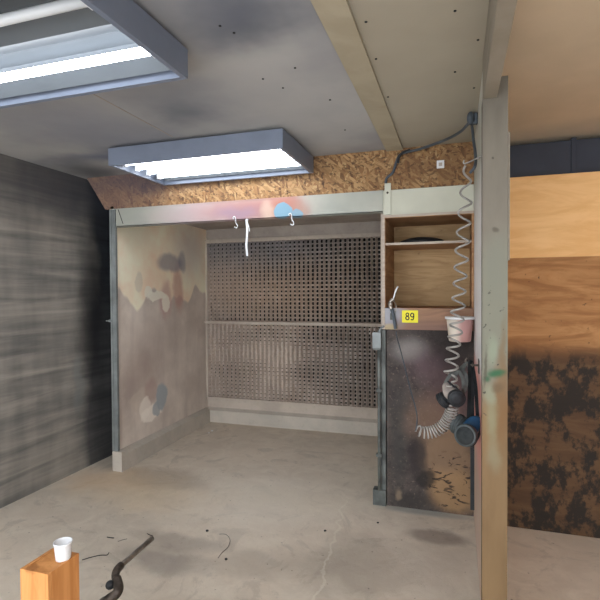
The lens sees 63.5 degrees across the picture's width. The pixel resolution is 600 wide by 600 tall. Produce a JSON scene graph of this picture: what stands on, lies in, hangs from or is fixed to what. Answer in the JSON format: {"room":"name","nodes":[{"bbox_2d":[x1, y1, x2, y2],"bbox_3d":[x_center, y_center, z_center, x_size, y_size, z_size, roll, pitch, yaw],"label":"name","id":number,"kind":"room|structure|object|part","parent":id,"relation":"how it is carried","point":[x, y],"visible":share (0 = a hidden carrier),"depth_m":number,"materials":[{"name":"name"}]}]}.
{"room":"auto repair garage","nodes":[
{"label":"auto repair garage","id":0,"kind":"room"},
{"bbox_2d":[0,153,111,507],"bbox_3d":[-2.330,0.227,2.807,0.120,2.470,6.700,0,1,18],"label":"wall","id":1,"kind":"structure","parent":0,"point":[56,387],"depth_m":3.80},
{"bbox_2d":[0,422,599,599],"bbox_3d":[0.227,1.509,2.165,5.500,0.100,7.000,0,1,18],"label":"floor","id":2,"kind":"structure","parent":0,"point":[274,492],"depth_m":3.00,"materials":[{"name":"concrete"}]},
{"bbox_2d":[20,548,79,599],"bbox_3d":[-0.874,1.194,1.705,0.120,0.560,0.140,0,1,18],"label":"wooden box","id":3,"kind":"object","parent":2,"relation":"on","point":[43,578],"visible":0.98,"depth_m":1.66,"materials":[{"name":"orange wood"}]},
{"bbox_3d":[-0.876,0.923,1.700,0.089,0.013,0.109,0,1,18],"label":"lid","id":4,"kind":"part","parent":3,"relation":"part of","materials":[{"name":"orange wood"}]},
{"bbox_2d":[53,537,72,562],"bbox_3d":[-0.838,0.884,1.713,0.064,0.063,0.064,0,1,18],"label":"cup","id":5,"kind":"object","parent":3,"relation":"on","point":[62,546],"visible":1,"depth_m":1.70,"materials":[{"name":"white plastic"}]},
{"bbox_2d":[100,536,153,599],"bbox_3d":[-0.849,1.327,2.119,0.220,0.278,0.676,0,1,18],"label":"handle","id":6,"kind":"object","parent":2,"relation":"on","point":[116,583],"visible":1,"depth_m":2.11,"materials":[{"name":"metal"}]},
{"bbox_3d":[-0.813,1.226,2.085,0.046,0.038,0.040,0,1,18],"label":"knob","id":7,"kind":"part","parent":6,"relation":"part of","materials":[{"name":"black rubber"}]},
{"bbox_3d":[-0.851,1.336,1.998,0.149,0.266,0.297,0,1,18],"label":"stem","id":8,"kind":"part","parent":6,"relation":"part of","materials":[{"name":"metal"}]},
{"bbox_2d":[106,190,387,505],"bbox_3d":[-0.235,0.299,4.583,2.334,2.235,1.875,0,1,18],"label":"booth","id":9,"kind":"object","parent":2,"relation":"on","point":[159,321],"depth_m":4.69,"materials":[{"name":"paint"}]},
{"bbox_3d":[-1.552,0.266,4.064,0.052,2.036,0.042,0,1,18],"label":"corner post","id":10,"kind":"part","parent":9,"relation":"part of","materials":[{"name":"grey metal"}]},
{"bbox_3d":[-1.298,0.309,4.943,0.030,2.215,1.847,0,1,16],"label":"panel","id":11,"kind":"part","parent":9,"relation":"part of","materials":[{"name":"beige paint"}]},
{"bbox_3d":[-0.394,-0.472,3.652,0.039,0.281,0.016,0,1,18],"label":"hanging strip","id":12,"kind":"part","parent":9,"relation":"part of","materials":[{"name":"white plastic"}]},
{"bbox_3d":[-0.015,0.224,5.270,2.251,1.833,0.090,0,1,18],"label":"filter frame","id":13,"kind":"part","parent":9,"relation":"part of","materials":[{"name":"metal"}]},
{"bbox_3d":[0.000,1.196,5.317,2.251,0.112,0.020,0,1,18],"label":"panel","id":14,"kind":"part","parent":9,"relation":"part of","materials":[{"name":"metal"}]},
{"bbox_3d":[-0.013,-0.753,5.276,2.251,0.120,0.020,0,1,18],"label":"panel","id":15,"kind":"part","parent":9,"relation":"part of","materials":[{"name":"grey metal"}]},
{"bbox_2d":[207,237,380,322],"bbox_3d":[-0.009,-0.207,5.288,2.203,0.891,0.085,0,1,18],"label":"filter","id":16,"kind":"object","parent":9,"relation":"attached to","point":[332,280],"visible":0.89,"depth_m":5.30,"materials":[{"name":"paper"}]},
{"bbox_2d":[208,323,379,407],"bbox_3d":[-0.004,0.692,5.305,2.203,0.854,0.085,0,1,18],"label":"filter","id":17,"kind":"object","parent":9,"relation":"attached to","point":[328,365],"visible":0.84,"depth_m":5.32,"materials":[{"name":"metal"}]},
{"bbox_2d":[372,325,383,490],"bbox_3d":[0.544,0.748,3.344,0.079,1.147,0.058,0,1,18],"label":"switch box","id":18,"kind":"object","parent":9,"relation":"attached to","point":[376,336],"visible":1,"depth_m":3.34,"materials":[{"name":"grey metal"}]},
{"bbox_3d":[0.577,0.765,3.397,0.054,1.116,0.062,0,1,18],"label":"divider post","id":19,"kind":"part","parent":9,"relation":"part of","materials":[{"name":"grey metal"}]},
{"bbox_3d":[0.858,0.308,4.275,0.020,2.215,1.790,0,1,18],"label":"panel","id":20,"kind":"part","parent":9,"relation":"part of","materials":[{"name":"metal"}]},
{"bbox_2d":[481,76,507,599],"bbox_3d":[0.802,0.283,2.001,0.095,2.350,0.090,0,1,18],"label":"post","id":21,"kind":"object","parent":2,"relation":"on","point":[494,111],"visible":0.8,"depth_m":1.96,"materials":[{"name":"paint"}]},
{"bbox_2d":[483,0,516,98],"bbox_3d":[0.239,-0.877,0.319,0.051,0.199,3.588,0,1,18],"label":"ceiling beam","id":22,"kind":"structure","parent":21,"relation":"on","point":[500,17],"depth_m":1.56,"materials":[{"name":"paint"}]},
{"bbox_2d":[0,0,599,179],"bbox_3d":[0.146,-1.046,1.981,5.340,0.084,6.700,0,1,18],"label":"ceiling","id":23,"kind":"structure","parent":0,"point":[254,65],"depth_m":2.29,"materials":[{"name":"grey paint"}]},
{"bbox_2d":[0,0,187,108],"bbox_3d":[-1.121,-0.929,1.779,1.222,0.135,0.652,0,1,18],"label":"ceiling light","id":24,"kind":"object","parent":23,"relation":"attached to","point":[50,50],"visible":1,"depth_m":1.83,"materials":[{"name":"grey metal"}]},
{"bbox_2d":[93,94,172,136],"bbox_3d":[-0.936,-1.012,2.599,0.006,0.003,0.910,0,1,18],"label":"trim","id":25,"kind":"structure","parent":23,"relation":"attached to","point":[93,94],"depth_m":2.63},
{"bbox_2d":[108,128,313,185],"bbox_3d":[-0.586,-0.961,3.319,1.225,0.135,0.643,0,1,18],"label":"ceiling light","id":26,"kind":"object","parent":23,"relation":"attached to","point":[273,152],"visible":1,"depth_m":3.19,"materials":[{"name":"grey metal"}]},
{"bbox_2d":[310,0,402,150],"bbox_3d":[-0.085,-0.983,1.045,0.112,0.015,4.774,0,1,18],"label":"ceiling beam","id":27,"kind":"structure","parent":23,"relation":"attached to","point":[336,16],"depth_m":2.03,"materials":[{"name":"paint"}]},
{"bbox_2d":[510,137,599,177],"bbox_3d":[2.245,-0.851,3.062,1.910,0.340,0.380,0,1,18],"label":"air duct","id":28,"kind":"object","parent":23,"relation":"hanging from","point":[574,155],"visible":0.38,"depth_m":3.07,"materials":[{"name":"metal"}]},
{"bbox_2d":[474,72,482,599],"bbox_3d":[1.265,0.192,3.533,0.016,2.470,3.108,0,1,18],"label":"wall","id":29,"kind":"structure","parent":0,"point":[477,172],"depth_m":2.55,"materials":[{"name":"grey paint"}]},
{"bbox_2d":[382,211,473,330],"bbox_3d":[0.928,-0.196,3.486,0.594,0.786,0.510,0,1,18],"label":"storage cabinet","id":30,"kind":"object","parent":29,"relation":"attached to","point":[423,273],"visible":0.97,"depth_m":3.65,"materials":[{"name":"brown wood"}]},
{"bbox_3d":[0.657,-0.267,3.577,0.016,0.632,0.500,0,1,18],"label":"panel","id":31,"kind":"part","parent":30,"relation":"part of","materials":[{"name":"brown wood"}]},
{"bbox_2d":[388,286,397,328],"bbox_3d":[0.634,0.052,3.292,0.053,0.293,0.065,-1,1,-42],"label":"gun","id":32,"kind":"object","parent":30,"relation":"hanging from","point":[390,303],"visible":1,"depth_m":3.28,"materials":[{"name":"metal"}]},
{"bbox_3d":[0.635,0.125,3.292,0.048,0.147,0.022,0,1,18],"label":"handle","id":33,"kind":"part","parent":32,"relation":"part of","materials":[{"name":"grey metal"}]},
{"bbox_2d":[401,237,443,241],"bbox_3d":[0.888,-0.427,3.530,0.330,0.058,0.330,0,1,18],"label":"pad","id":34,"kind":"object","parent":30,"relation":"on","point":[416,239],"visible":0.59,"depth_m":3.40,"materials":[{"name":"black rubber"}]},
{"bbox_3d":[0.928,-0.574,3.478,0.560,0.016,0.490,0,1,18],"label":"panel","id":35,"kind":"part","parent":30,"relation":"part of","materials":[{"name":"brown wood"}]},
{"bbox_2d":[386,242,471,250],"bbox_3d":[0.931,-0.390,3.485,0.560,0.014,0.481,0,1,18],"label":"shelf","id":36,"kind":"object","parent":30,"relation":"attached to","point":[402,246],"depth_m":3.46,"materials":[{"name":"brown wood"}]},
{"bbox_3d":[0.864,0.129,3.261,0.578,0.147,0.020,0,1,18],"label":"rail","id":37,"kind":"part","parent":30,"relation":"part of","materials":[{"name":"brown wood"}]},
{"bbox_3d":[0.935,0.060,3.499,0.560,0.018,0.470,0,1,18],"label":"panel","id":38,"kind":"part","parent":30,"relation":"part of","materials":[{"name":"brown wood"}]},
{"bbox_3d":[1.007,-0.271,3.721,0.560,0.632,0.010,0,1,18],"label":"panel","id":39,"kind":"part","parent":30,"relation":"part of","materials":[{"name":"brown wood"}]},
{"bbox_3d":[1.205,-0.267,3.400,0.014,0.632,0.500,0,1,18],"label":"panel","id":40,"kind":"part","parent":30,"relation":"part of","materials":[{"name":"brown wood"}]},
{"bbox_2d":[385,112,477,182],"bbox_3d":[0.809,-0.908,2.985,0.141,0.228,0.811,-1,1,-25],"label":"power cable","id":41,"kind":"object","parent":29,"relation":"attached to","point":[472,118],"visible":1,"depth_m":2.96,"materials":[{"name":"black rubber"}]},
{"bbox_2d":[445,316,474,341],"bbox_3d":[1.004,0.182,3.043,0.180,0.154,0.180,0,1,18],"label":"plastic tub","id":42,"kind":"object","parent":29,"relation":"attached to","point":[466,326],"visible":0.88,"depth_m":2.98,"materials":[{"name":"white plastic"}]},
{"bbox_2d":[470,363,473,509],"bbox_3d":[0.881,0.699,2.475,0.028,0.763,0.053,0,1,18],"label":"bar","id":43,"kind":"object","parent":29,"relation":"attached to","point":[472,383],"visible":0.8,"depth_m":2.49,"materials":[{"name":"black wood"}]},
{"bbox_2d":[450,360,479,446],"bbox_3d":[0.820,0.513,2.400,0.167,0.412,0.198,0,1,38],"label":"respirator","id":44,"kind":"object","parent":43,"relation":"hanging from","point":[466,430],"visible":0.89,"depth_m":2.38,"materials":[{"name":"blue plastic"}]},
{"bbox_2d":[463,156,480,163],"bbox_3d":[0.821,-0.669,2.301,0.018,0.021,0.130,-1,1,-19],"label":"peg","id":45,"kind":"object","parent":29,"relation":"attached to","point":[479,156],"visible":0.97,"depth_m":2.31,"materials":[{"name":"grey metal"}]},
{"bbox_2d":[395,125,476,438],"bbox_3d":[0.782,-0.116,2.804,0.334,1.654,0.943,0,1,4],"label":"air hose","id":46,"kind":"object","parent":45,"relation":"hanging from","point":[447,415],"visible":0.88,"depth_m":2.40,"materials":[{"name":"grey plastic"}]},
{"bbox_2d":[464,358,479,373],"bbox_3d":[0.872,0.332,2.458,0.072,0.076,0.060,0,1,18],"label":"wall bracket","id":47,"kind":"object","parent":29,"relation":"attached to","point":[465,360],"visible":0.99,"depth_m":2.42,"materials":[{"name":"metal"}]},
{"bbox_2d":[436,362,467,408],"bbox_3d":[0.762,0.431,2.412,0.167,0.232,0.165,0,1,18],"label":"respirator","id":48,"kind":"object","parent":47,"relation":"hanging from","point":[452,396],"visible":0.98,"depth_m":2.41,"materials":[{"name":"grey rubber"}]},
{"bbox_2d":[508,132,509,260],"bbox_3d":[0.965,-0.429,2.328,0.006,0.520,0.760,0,1,18],"label":"trim","id":49,"kind":"structure","parent":29,"relation":"attached to","point":[508,132],"depth_m":1.97,"materials":[{"name":"paint"}]},
{"bbox_2d":[507,171,599,537],"bbox_3d":[2.139,0.334,2.837,2.074,2.200,0.100,0,1,18],"label":"wall","id":50,"kind":"structure","parent":0,"point":[553,432],"depth_m":2.97,"materials":[{"name":"brown wood"}]},
{"bbox_2d":[87,142,473,209],"bbox_3d":[-0.334,-0.896,3.647,3.093,0.277,0.020,0,1,18],"label":"board","id":51,"kind":"object","parent":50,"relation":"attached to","point":[358,171],"visible":0.79,"depth_m":3.47,"materials":[{"name":"brown wood"}]},
{"bbox_2d":[437,160,443,168],"bbox_3d":[0.934,-0.902,3.222,0.048,0.052,0.008,0,1,18],"label":"cover plate","id":52,"kind":"object","parent":51,"relation":"attached to","point":[440,163],"visible":1,"depth_m":3.22,"materials":[{"name":"white plastic"}]},
{"bbox_2d":[383,183,473,214],"bbox_3d":[0.854,-0.693,3.252,0.590,0.216,0.035,0,1,18],"label":"panel","id":53,"kind":"object","parent":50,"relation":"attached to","point":[444,198],"depth_m":3.26,"materials":[{"name":"green paint"}]},
{"bbox_3d":[0.602,-0.694,3.325,0.042,0.213,0.021,0,1,18],"label":"strip","id":54,"kind":"part","parent":53,"relation":"part of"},
{"bbox_2d":[387,329,473,515],"bbox_3d":[0.878,0.818,3.293,0.570,1.231,0.016,0,1,18],"label":"panel","id":55,"kind":"object","parent":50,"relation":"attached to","point":[430,474],"visible":0.86,"depth_m":3.30,"materials":[{"name":"paint"}]}
]}

